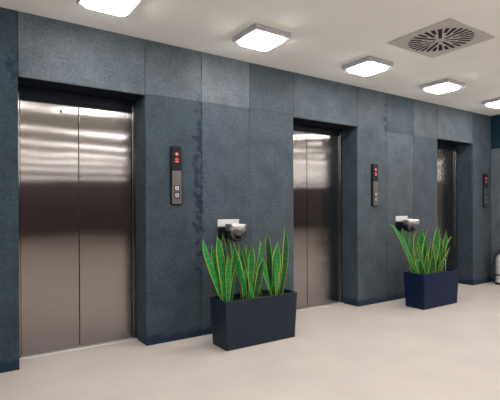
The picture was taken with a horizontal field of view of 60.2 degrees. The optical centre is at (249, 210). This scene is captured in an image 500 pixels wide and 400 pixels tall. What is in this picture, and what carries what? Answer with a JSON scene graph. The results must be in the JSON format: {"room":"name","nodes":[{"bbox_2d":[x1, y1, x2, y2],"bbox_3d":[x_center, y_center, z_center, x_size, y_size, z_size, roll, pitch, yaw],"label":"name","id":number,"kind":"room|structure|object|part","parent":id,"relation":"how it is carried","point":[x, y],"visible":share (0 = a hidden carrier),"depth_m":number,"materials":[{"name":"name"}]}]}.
{"room":"elevator lobby","nodes":[
{"label":"elevator lobby","id":0,"kind":"room"},
{"bbox_2d":[0,7,490,372],"bbox_3d":[4.470,-0.201,7.717,28.000,2.750,0.420,0,0,-34],"label":"wall","id":1,"kind":"structure","parent":0,"point":[232,120],"depth_m":4.32,"materials":[{"name":"stone"}]},
{"bbox_2d":[18,85,136,359],"bbox_3d":[-1.520,0.090,3.836,1.005,2.249,0.135,0,0,-34],"label":"door","id":2,"kind":"structure","parent":1,"relation":"in","point":[77,152],"depth_m":3.80,"materials":[{"name":"metal"}]},
{"bbox_3d":[-1.714,0.141,3.702,0.457,2.123,0.033,0,0,-34],"label":"panel","id":3,"kind":"part","parent":2,"relation":"part of","materials":[{"name":"metal"}]},
{"bbox_3d":[-1.516,1.210,3.841,1.005,0.010,0.135,0,0,-34],"label":"sill","id":4,"kind":"part","parent":2,"relation":"part of","materials":[{"name":"silver metal"}]},
{"bbox_3d":[-1.325,0.138,3.962,0.466,2.123,0.033,0,0,-34],"label":"panel","id":5,"kind":"part","parent":2,"relation":"part of","materials":[{"name":"metal"}]},
{"bbox_2d":[170,146,181,204],"bbox_3d":[-0.684,-0.330,4.006,0.108,0.545,0.036,0,0,-34],"label":"panel","id":6,"kind":"object","parent":1,"relation":"attached to","point":[175,151],"visible":1,"depth_m":3.99,"materials":[{"name":"black plastic"}]},
{"bbox_3d":[-0.679,-0.220,3.999,0.094,0.310,0.005,0,0,-34],"label":"button plate","id":7,"kind":"part","parent":6,"relation":"part of","materials":[{"name":"metal"}]},
{"bbox_2d":[218,219,246,240],"bbox_3d":[-0.147,0.189,4.233,0.248,0.212,0.256,0,0,-34],"label":"ashtray","id":8,"kind":"object","parent":1,"relation":"attached to","point":[233,230],"visible":0.98,"depth_m":4.16,"materials":[{"name":"white metal"}]},
{"bbox_3d":[-0.216,0.119,4.336,0.248,0.071,0.007,0,0,-34],"label":"plate","id":9,"kind":"part","parent":8,"relation":"part of","materials":[{"name":"white metal"}]},
{"bbox_2d":[226,231,246,240],"bbox_3d":[-0.136,0.241,4.215,0.204,0.108,0.204,0,0,-34],"label":"bowl","id":10,"kind":"object","parent":8,"relation":"on","point":[232,235],"depth_m":4.14,"materials":[{"name":"grey metal"}]},
{"bbox_2d":[293,123,342,311],"bbox_3d":[0.748,0.075,5.348,1.027,2.249,0.135,0,0,-34],"label":"door","id":11,"kind":"structure","parent":1,"relation":"in","point":[317,151],"depth_m":5.39,"materials":[{"name":"metal"}]},
{"bbox_3d":[0.522,0.110,5.192,0.402,2.153,0.033,0,0,-34],"label":"panel","id":12,"kind":"part","parent":11,"relation":"part of","materials":[{"name":"metal"}]},
{"bbox_3d":[0.753,1.194,5.352,1.027,0.010,0.135,0,0,-34],"label":"sill","id":13,"kind":"part","parent":11,"relation":"part of","materials":[{"name":"silver metal"}]},
{"bbox_3d":[0.920,0.108,5.458,0.543,2.153,0.033,0,0,-34],"label":"panel","id":14,"kind":"part","parent":11,"relation":"part of","materials":[{"name":"metal"}]},
{"bbox_2d":[371,164,377,205],"bbox_3d":[1.607,-0.333,5.533,0.108,0.545,0.036,0,0,-34],"label":"panel","id":15,"kind":"object","parent":1,"relation":"attached to","point":[374,167],"visible":1,"depth_m":5.51,"materials":[{"name":"black plastic"}]},
{"bbox_3d":[1.612,-0.223,5.526,0.094,0.310,0.005,0,0,-34],"label":"button plate","id":16,"kind":"part","parent":15,"relation":"part of","materials":[{"name":"metal"}]},
{"bbox_2d":[396,216,419,231],"bbox_3d":[2.128,0.174,5.749,0.248,0.212,0.256,0,0,-34],"label":"ashtray","id":17,"kind":"object","parent":1,"relation":"attached to","point":[409,225],"visible":0.99,"depth_m":5.68,"materials":[{"name":"white metal"}]},
{"bbox_3d":[2.059,0.103,5.852,0.248,0.071,0.007,0,0,-34],"label":"plate","id":18,"kind":"part","parent":17,"relation":"part of","materials":[{"name":"white metal"}]},
{"bbox_2d":[403,224,418,231],"bbox_3d":[2.139,0.226,5.731,0.204,0.108,0.204,0,0,-34],"label":"bowl","id":19,"kind":"object","parent":17,"relation":"on","point":[407,227],"depth_m":5.66,"materials":[{"name":"grey metal"}]},
{"bbox_2d":[437,143,456,268],"bbox_3d":[2.974,0.060,6.831,0.946,2.249,0.135,0,0,-34],"label":"door","id":20,"kind":"structure","parent":1,"relation":"in","point":[446,154],"depth_m":6.96,"materials":[{"name":"metal"}]},
{"bbox_3d":[2.795,0.095,6.707,0.432,2.153,0.033,0,0,-34],"label":"panel","id":21,"kind":"part","parent":20,"relation":"part of","materials":[{"name":"metal"}]},
{"bbox_2d":[483,174,487,206],"bbox_3d":[3.831,-0.332,7.015,0.108,0.545,0.036,0,0,-34],"label":"panel","id":22,"kind":"object","parent":1,"relation":"attached to","point":[485,176],"visible":1,"depth_m":6.99,"materials":[{"name":"black plastic"}]},
{"bbox_3d":[3.837,-0.223,7.008,0.094,0.310,0.005,0,0,-34],"label":"button plate","id":23,"kind":"part","parent":22,"relation":"part of","materials":[{"name":"metal"}]},
{"bbox_2d":[0,282,499,399],"bbox_3d":[9.209,1.243,0.620,28.200,0.120,17.550,0,0,-34],"label":"floor","id":24,"kind":"structure","parent":0,"point":[388,350],"depth_m":3.40,"materials":[{"name":"beige tile"}]},
{"bbox_2d":[210,288,296,350],"bbox_3d":[0.045,0.992,4.028,0.806,0.430,0.290,0,0,-34],"label":"planter","id":25,"kind":"object","parent":24,"relation":"on","point":[238,323],"visible":0.9,"depth_m":3.88,"materials":[{"name":"plastic"}]},
{"bbox_2d":[202,233,237,301],"bbox_3d":[-0.236,0.516,3.828,0.154,0.634,0.381,0,0,38],"label":"snake plant","id":26,"kind":"object","parent":25,"relation":"on","point":[224,281],"visible":0.95,"depth_m":3.81,"materials":[{"name":"green plant"}]},
{"bbox_2d":[233,239,262,298],"bbox_3d":[0.000,0.548,4.015,0.413,0.566,0.183,0,0,-34],"label":"snake plant","id":27,"kind":"object","parent":25,"relation":"on","point":[245,266],"visible":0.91,"depth_m":3.96,"materials":[{"name":"green plant"}]},
{"bbox_2d":[254,226,288,295],"bbox_3d":[0.219,0.487,4.162,0.346,0.683,0.176,0,0,-34],"label":"snake plant","id":28,"kind":"object","parent":25,"relation":"on","point":[275,268],"visible":0.9,"depth_m":4.17,"materials":[{"name":"green plant"}]},
{"bbox_2d":[404,267,458,309],"bbox_3d":[2.318,0.977,5.500,0.757,0.430,0.295,0,0,-34],"label":"planter","id":29,"kind":"object","parent":24,"relation":"on","point":[433,290],"visible":0.91,"depth_m":5.33,"materials":[{"name":"plastic"}]},
{"bbox_2d":[391,225,432,273],"bbox_3d":[1.939,0.491,5.252,0.736,0.662,0.178,0,0,-34],"label":"snake plant","id":30,"kind":"object","parent":29,"relation":"on","point":[414,268],"visible":0.94,"depth_m":5.24,"materials":[{"name":"green plant"}]},
{"bbox_2d":[416,228,431,273],"bbox_3d":[2.179,0.513,5.432,0.146,0.612,0.511,0,0,36],"label":"snake plant","id":31,"kind":"object","parent":29,"relation":"on","point":[422,246],"visible":0.91,"depth_m":5.38,"materials":[{"name":"green plant"}]},
{"bbox_2d":[429,227,452,273],"bbox_3d":[2.469,0.503,5.626,0.516,0.635,0.173,0,0,-40],"label":"snake plant","id":32,"kind":"object","parent":29,"relation":"on","point":[439,247],"visible":0.94,"depth_m":5.55,"materials":[{"name":"green plant"}]},
{"bbox_2d":[493,250,499,284],"bbox_3d":[4.029,0.899,6.925,0.189,0.560,0.176,0,0,-34],"label":"fire extinguisher","id":33,"kind":"object","parent":24,"relation":"on","point":[496,258],"visible":1,"depth_m":6.91,"materials":[{"name":"silver metal"}]},
{"bbox_2d":[0,0,499,115],"bbox_3d":[9.197,-1.627,0.608,28.200,0.120,17.550,0,0,-34],"label":"ceiling","id":34,"kind":"structure","parent":0,"point":[327,35],"depth_m":3.69,"materials":[{"name":"paint"}]},
{"bbox_2d":[76,0,141,16],"bbox_3d":[-0.993,-1.496,3.059,0.378,0.075,0.378,0,0,-34],"label":"ceiling lamp","id":35,"kind":"object","parent":34,"relation":"attached to","point":[124,8],"visible":1,"depth_m":3.08,"materials":[{"name":"white plastic"}]},
{"bbox_2d":[232,23,290,50],"bbox_3d":[0.100,-1.503,3.788,0.378,0.075,0.378,0,0,-34],"label":"ceiling lamp","id":36,"kind":"object","parent":34,"relation":"attached to","point":[257,36],"visible":1,"depth_m":3.70,"materials":[{"name":"white plastic"}]},
{"bbox_2d":[239,31,283,50],"bbox_3d":[0.100,-1.488,3.788,0.312,0.044,0.312,0,0,-34],"label":"diffuser","id":37,"kind":"object","parent":36,"relation":"attached to","point":[258,40],"depth_m":3.73,"materials":[{"name":"white plastic"}]},
{"bbox_2d":[342,56,393,75],"bbox_3d":[1.240,-1.511,4.547,0.378,0.075,0.378,0,0,-34],"label":"ceiling lamp","id":38,"kind":"object","parent":34,"relation":"attached to","point":[368,65],"visible":1,"depth_m":4.46,"materials":[{"name":"white plastic"}]},
{"bbox_2d":[348,62,387,75],"bbox_3d":[1.240,-1.496,4.547,0.312,0.044,0.312,0,0,-34],"label":"diffuser","id":39,"kind":"object","parent":38,"relation":"attached to","point":[364,68],"depth_m":4.48,"materials":[{"name":"white plastic"}]},
{"bbox_2d":[387,18,494,57],"bbox_3d":[1.722,-1.544,3.901,0.700,0.010,0.620,0,0,-34],"label":"ceiling vent","id":40,"kind":"object","parent":34,"relation":"in","point":[449,35],"visible":1,"depth_m":3.87,"materials":[{"name":"grey metal"}]},
{"bbox_2d":[420,78,464,93],"bbox_3d":[2.358,-1.519,5.292,0.378,0.075,0.378,0,0,-34],"label":"ceiling lamp","id":41,"kind":"object","parent":34,"relation":"attached to","point":[447,84],"visible":1,"depth_m":5.20,"materials":[{"name":"white plastic"}]},
{"bbox_2d":[425,83,459,93],"bbox_3d":[2.358,-1.503,5.292,0.312,0.044,0.312,0,0,-34],"label":"diffuser","id":42,"kind":"object","parent":41,"relation":"attached to","point":[439,88],"depth_m":5.22,"materials":[{"name":"white plastic"}]},
{"bbox_2d":[482,97,499,107],"bbox_3d":[3.556,-1.527,6.090,0.378,0.075,0.378,0,0,-34],"label":"ceiling lamp","id":43,"kind":"object","parent":34,"relation":"attached to","point":[495,103],"visible":1,"depth_m":6.06,"materials":[{"name":"white plastic"}]},
{"bbox_2d":[486,101,499,107],"bbox_3d":[3.556,-1.511,6.090,0.312,0.044,0.312,0,0,-34],"label":"diffuser","id":44,"kind":"object","parent":43,"relation":"attached to","point":[495,104],"depth_m":6.07,"materials":[{"name":"white plastic"}]},
{"bbox_2d":[491,115,499,281],"bbox_3d":[4.233,-0.197,7.090,0.336,2.750,0.356,0,0,-34],"label":"wall","id":45,"kind":"structure","parent":0,"point":[495,120],"depth_m":7.09,"materials":[{"name":"stone"}]}
]}

